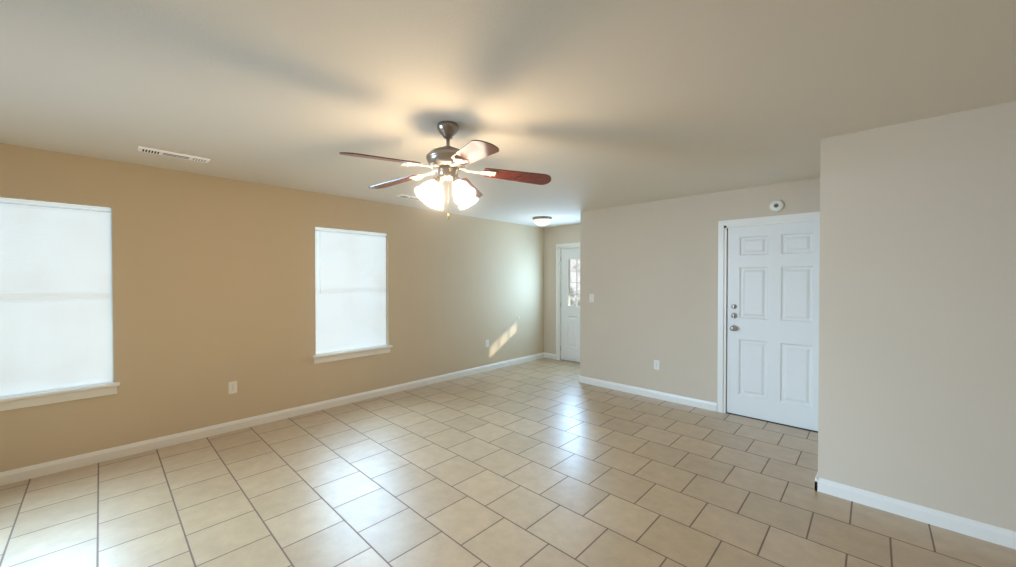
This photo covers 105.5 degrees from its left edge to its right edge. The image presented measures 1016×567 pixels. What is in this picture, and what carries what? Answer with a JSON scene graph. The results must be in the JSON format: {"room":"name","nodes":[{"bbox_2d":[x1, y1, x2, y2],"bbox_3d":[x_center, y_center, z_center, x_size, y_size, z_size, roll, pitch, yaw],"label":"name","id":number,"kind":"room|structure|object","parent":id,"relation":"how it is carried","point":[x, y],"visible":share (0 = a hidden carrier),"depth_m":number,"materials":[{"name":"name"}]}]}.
{"room":"empty living room","nodes":[
{"label":"empty living room","id":0,"kind":"room"},
{"bbox_2d":[0,143,543,471],"bbox_3d":[-2.559,0.208,3.983,0.150,2.440,9.560,1,1,43],"label":"wall","id":1,"kind":"structure","parent":0,"point":[213,286],"depth_m":3.80,"materials":[{"name":"paint"}]},
{"bbox_2d":[0,202,112,380],"bbox_3d":[-3.621,0.100,2.915,0.065,1.440,0.890,1,1,43],"label":"window unit","id":2,"kind":"structure","parent":1,"relation":"in","point":[111,252],"depth_m":3.20,"materials":[{"name":"white plastic"}]},
{"bbox_2d":[0,197,111,396],"bbox_3d":[-3.568,0.097,2.864,0.040,1.430,0.878,1,1,43],"label":"window blinds","id":3,"kind":"object","parent":2,"relation":"attached to","point":[55,302],"visible":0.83,"depth_m":2.96,"materials":[{"name":"white plastic"}]},
{"bbox_2d":[0,381,119,410],"bbox_3d":[-3.553,0.862,2.858,0.118,0.092,0.960,1,1,43],"label":"window sill","id":4,"kind":"structure","parent":1,"relation":"attached to","point":[18,401],"depth_m":2.94,"materials":[{"name":"white wood"}]},
{"bbox_2d":[228,381,236,393],"bbox_3d":[-2.674,1.011,3.756,0.007,0.115,0.070,1,1,43],"label":"electrical outlet","id":5,"kind":"object","parent":1,"relation":"attached to","point":[232,387],"visible":1,"depth_m":3.75,"materials":[{"name":"white plastic"}]},
{"bbox_2d":[0,352,543,485],"bbox_3d":[-2.499,1.383,3.938,0.015,0.092,9.260,1,1,43],"label":"baseboard","id":6,"kind":"structure","parent":1,"relation":"attached to","point":[37,470],"depth_m":3.64,"materials":[{"name":"white wood"}]},
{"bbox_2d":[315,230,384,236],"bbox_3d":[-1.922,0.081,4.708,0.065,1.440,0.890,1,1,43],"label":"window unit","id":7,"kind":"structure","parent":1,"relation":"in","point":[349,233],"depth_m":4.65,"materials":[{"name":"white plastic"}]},
{"bbox_2d":[315,227,386,353],"bbox_3d":[-1.869,0.078,4.657,0.040,1.430,0.878,1,1,43],"label":"window blinds","id":8,"kind":"object","parent":1,"relation":"attached to","point":[350,286],"visible":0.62,"depth_m":4.63,"materials":[{"name":"white plastic"}]},
{"bbox_2d":[312,345,392,363],"bbox_3d":[-1.854,0.843,4.652,0.118,0.092,0.960,1,1,43],"label":"window sill","id":9,"kind":"structure","parent":1,"relation":"attached to","point":[344,354],"depth_m":4.59,"materials":[{"name":"white wood"}]},
{"bbox_2d":[0,358,1015,566],"bbox_3d":[0.781,1.521,0.833,9.350,0.120,9.560,1,1,43],"label":"floor","id":10,"kind":"structure","parent":0,"point":[544,462],"depth_m":2.62,"materials":[{"name":"tile"}]},
{"bbox_2d":[0,0,1015,227],"bbox_3d":[0.781,-1.038,0.806,9.350,0.120,9.560,1,1,43],"label":"ceiling","id":11,"kind":"structure","parent":0,"point":[585,105],"depth_m":1.93,"materials":[{"name":"beige paint"}]},
{"bbox_2d":[138,146,210,162],"bbox_3d":[-2.586,-0.996,3.004,0.115,0.012,0.420,1,1,43],"label":"ceiling vent","id":12,"kind":"object","parent":11,"relation":"in","point":[170,154],"visible":1,"depth_m":2.97,"materials":[{"name":"white metal"}]},
{"bbox_2d":[397,194,420,200],"bbox_3d":[-1.108,-1.012,4.593,0.115,0.012,0.420,1,1,43],"label":"ceiling vent","id":13,"kind":"object","parent":11,"relation":"in","point":[409,197],"visible":0.58,"depth_m":4.52,"materials":[{"name":"white"}]},
{"bbox_2d":[339,121,550,219],"bbox_3d":[-0.416,-0.696,2.401,1.269,0.599,1.231,1,1,43],"label":"ceiling fan","id":14,"kind":"object","parent":11,"relation":"hanging from","point":[447,162],"visible":1,"depth_m":2.37,"materials":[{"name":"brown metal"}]},
{"bbox_2d":[532,216,551,226],"bbox_3d":[0.536,-0.961,6.067,0.310,0.146,0.310,1,1,43],"label":"hall ceiling light","id":15,"kind":"object","parent":11,"relation":"attached to","point":[541,221],"visible":1,"depth_m":5.96,"materials":[{"name":"white glass"}]},
{"bbox_2d":[544,224,579,353],"bbox_3d":[1.309,0.179,6.800,1.590,2.440,0.150,1,1,43],"label":"wall","id":16,"kind":"structure","parent":0,"point":[553,236],"depth_m":7.17,"materials":[{"name":"paint"}]},
{"bbox_2d":[544,352,555,358],"bbox_3d":[0.776,1.349,7.203,0.280,0.092,0.015,1,1,43],"label":"baseboard","id":17,"kind":"structure","parent":16,"relation":"attached to","point":[550,355],"depth_m":7.19,"materials":[{"name":"white wood"}]},
{"bbox_2d":[556,242,579,361],"bbox_3d":[1.279,0.341,6.799,0.982,2.116,0.203,1,1,43],"label":"door","id":18,"kind":"structure","parent":16,"relation":"in","point":[570,335],"depth_m":6.97,"materials":[{"name":"white wood"}]},
{"bbox_2d":[580,178,819,402],"bbox_3d":[2.124,0.202,4.575,2.895,2.440,0.120,1,1,43],"label":"wall","id":19,"kind":"structure","parent":0,"point":[649,275],"depth_m":4.72,"materials":[{"name":"paint"}]},
{"bbox_2d":[589,294,593,301],"bbox_3d":[1.164,0.204,5.390,0.070,0.115,0.017,1,1,43],"label":"hall light switch","id":20,"kind":"object","parent":19,"relation":"attached to","point":[591,297],"visible":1,"depth_m":5.39,"materials":[{"name":"white plastic"}]},
{"bbox_2d":[579,376,716,411],"bbox_3d":[1.671,1.373,4.923,1.805,0.092,0.015,1,1,43],"label":"baseboard","id":21,"kind":"structure","parent":19,"relation":"attached to","point":[702,404],"depth_m":4.80,"materials":[{"name":"white wood"}]},
{"bbox_2d":[654,360,659,369],"bbox_3d":[1.835,1.005,4.769,0.070,0.115,0.007,1,1,43],"label":"outlet","id":22,"kind":"object","parent":19,"relation":"attached to","point":[656,364],"visible":1,"depth_m":4.76,"materials":[{"name":"white plastic"}]},
{"bbox_2d":[717,212,819,412],"bbox_3d":[2.727,0.370,3.996,0.981,2.116,0.140,1,1,43],"label":"door frame","id":23,"kind":"structure","parent":19,"relation":"attached to","point":[724,226],"depth_m":4.25,"materials":[{"name":"white wood"}]},
{"bbox_2d":[726,412,817,432],"bbox_3d":[2.752,1.425,3.996,0.870,0.007,0.116,1,1,43],"label":"door sill entry","id":24,"kind":"object","parent":19,"relation":"in","point":[773,422],"visible":0.21,"depth_m":3.95,"materials":[{"name":"brown metal"}]},
{"bbox_2d":[727,220,819,430],"bbox_3d":[2.715,0.407,3.939,0.870,2.032,0.121,1,1,43],"label":"entry door","id":25,"kind":"structure","parent":19,"relation":"in","point":[773,270],"depth_m":3.95,"materials":[{"name":"white paint"},{"name":"satin nickel"}]},
{"bbox_2d":[769,200,783,211],"bbox_3d":[2.709,-0.784,3.899,0.124,0.124,0.041,1,1,43],"label":"smoke detector","id":26,"kind":"object","parent":19,"relation":"attached to","point":[776,206],"visible":0.98,"depth_m":3.88,"materials":[{"name":"white plastic"}]},
{"bbox_2d":[818,135,843,482],"bbox_3d":[2.646,0.217,3.109,0.120,2.440,1.290,1,1,43],"label":"wall","id":27,"kind":"structure","parent":0,"point":[830,307],"depth_m":2.64,"materials":[{"name":"paint"}]},
{"bbox_2d":[840,101,1015,531],"bbox_3d":[4.043,0.240,0.980,4.835,2.440,0.120,1,1,43],"label":"wall","id":28,"kind":"structure","parent":0,"point":[928,393],"depth_m":2.31,"materials":[{"name":"paint"}]},
{"bbox_2d":[815,477,1015,549],"bbox_3d":[3.893,1.413,1.042,4.820,0.092,0.015,1,1,43],"label":"baseboard","id":29,"kind":"structure","parent":28,"relation":"attached to","point":[977,529],"depth_m":2.34,"materials":[{"name":"white wood"}]},
{"label":"outside","id":30,"kind":"structure","parent":0,"visible":0},
{"bbox_2d":[570,259,579,305],"bbox_3d":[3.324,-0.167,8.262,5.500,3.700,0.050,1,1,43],"label":"window","id":31,"kind":"structure","parent":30,"point":[573,264],"depth_m":9.78,"materials":[{"name":"white glass"}]}
]}

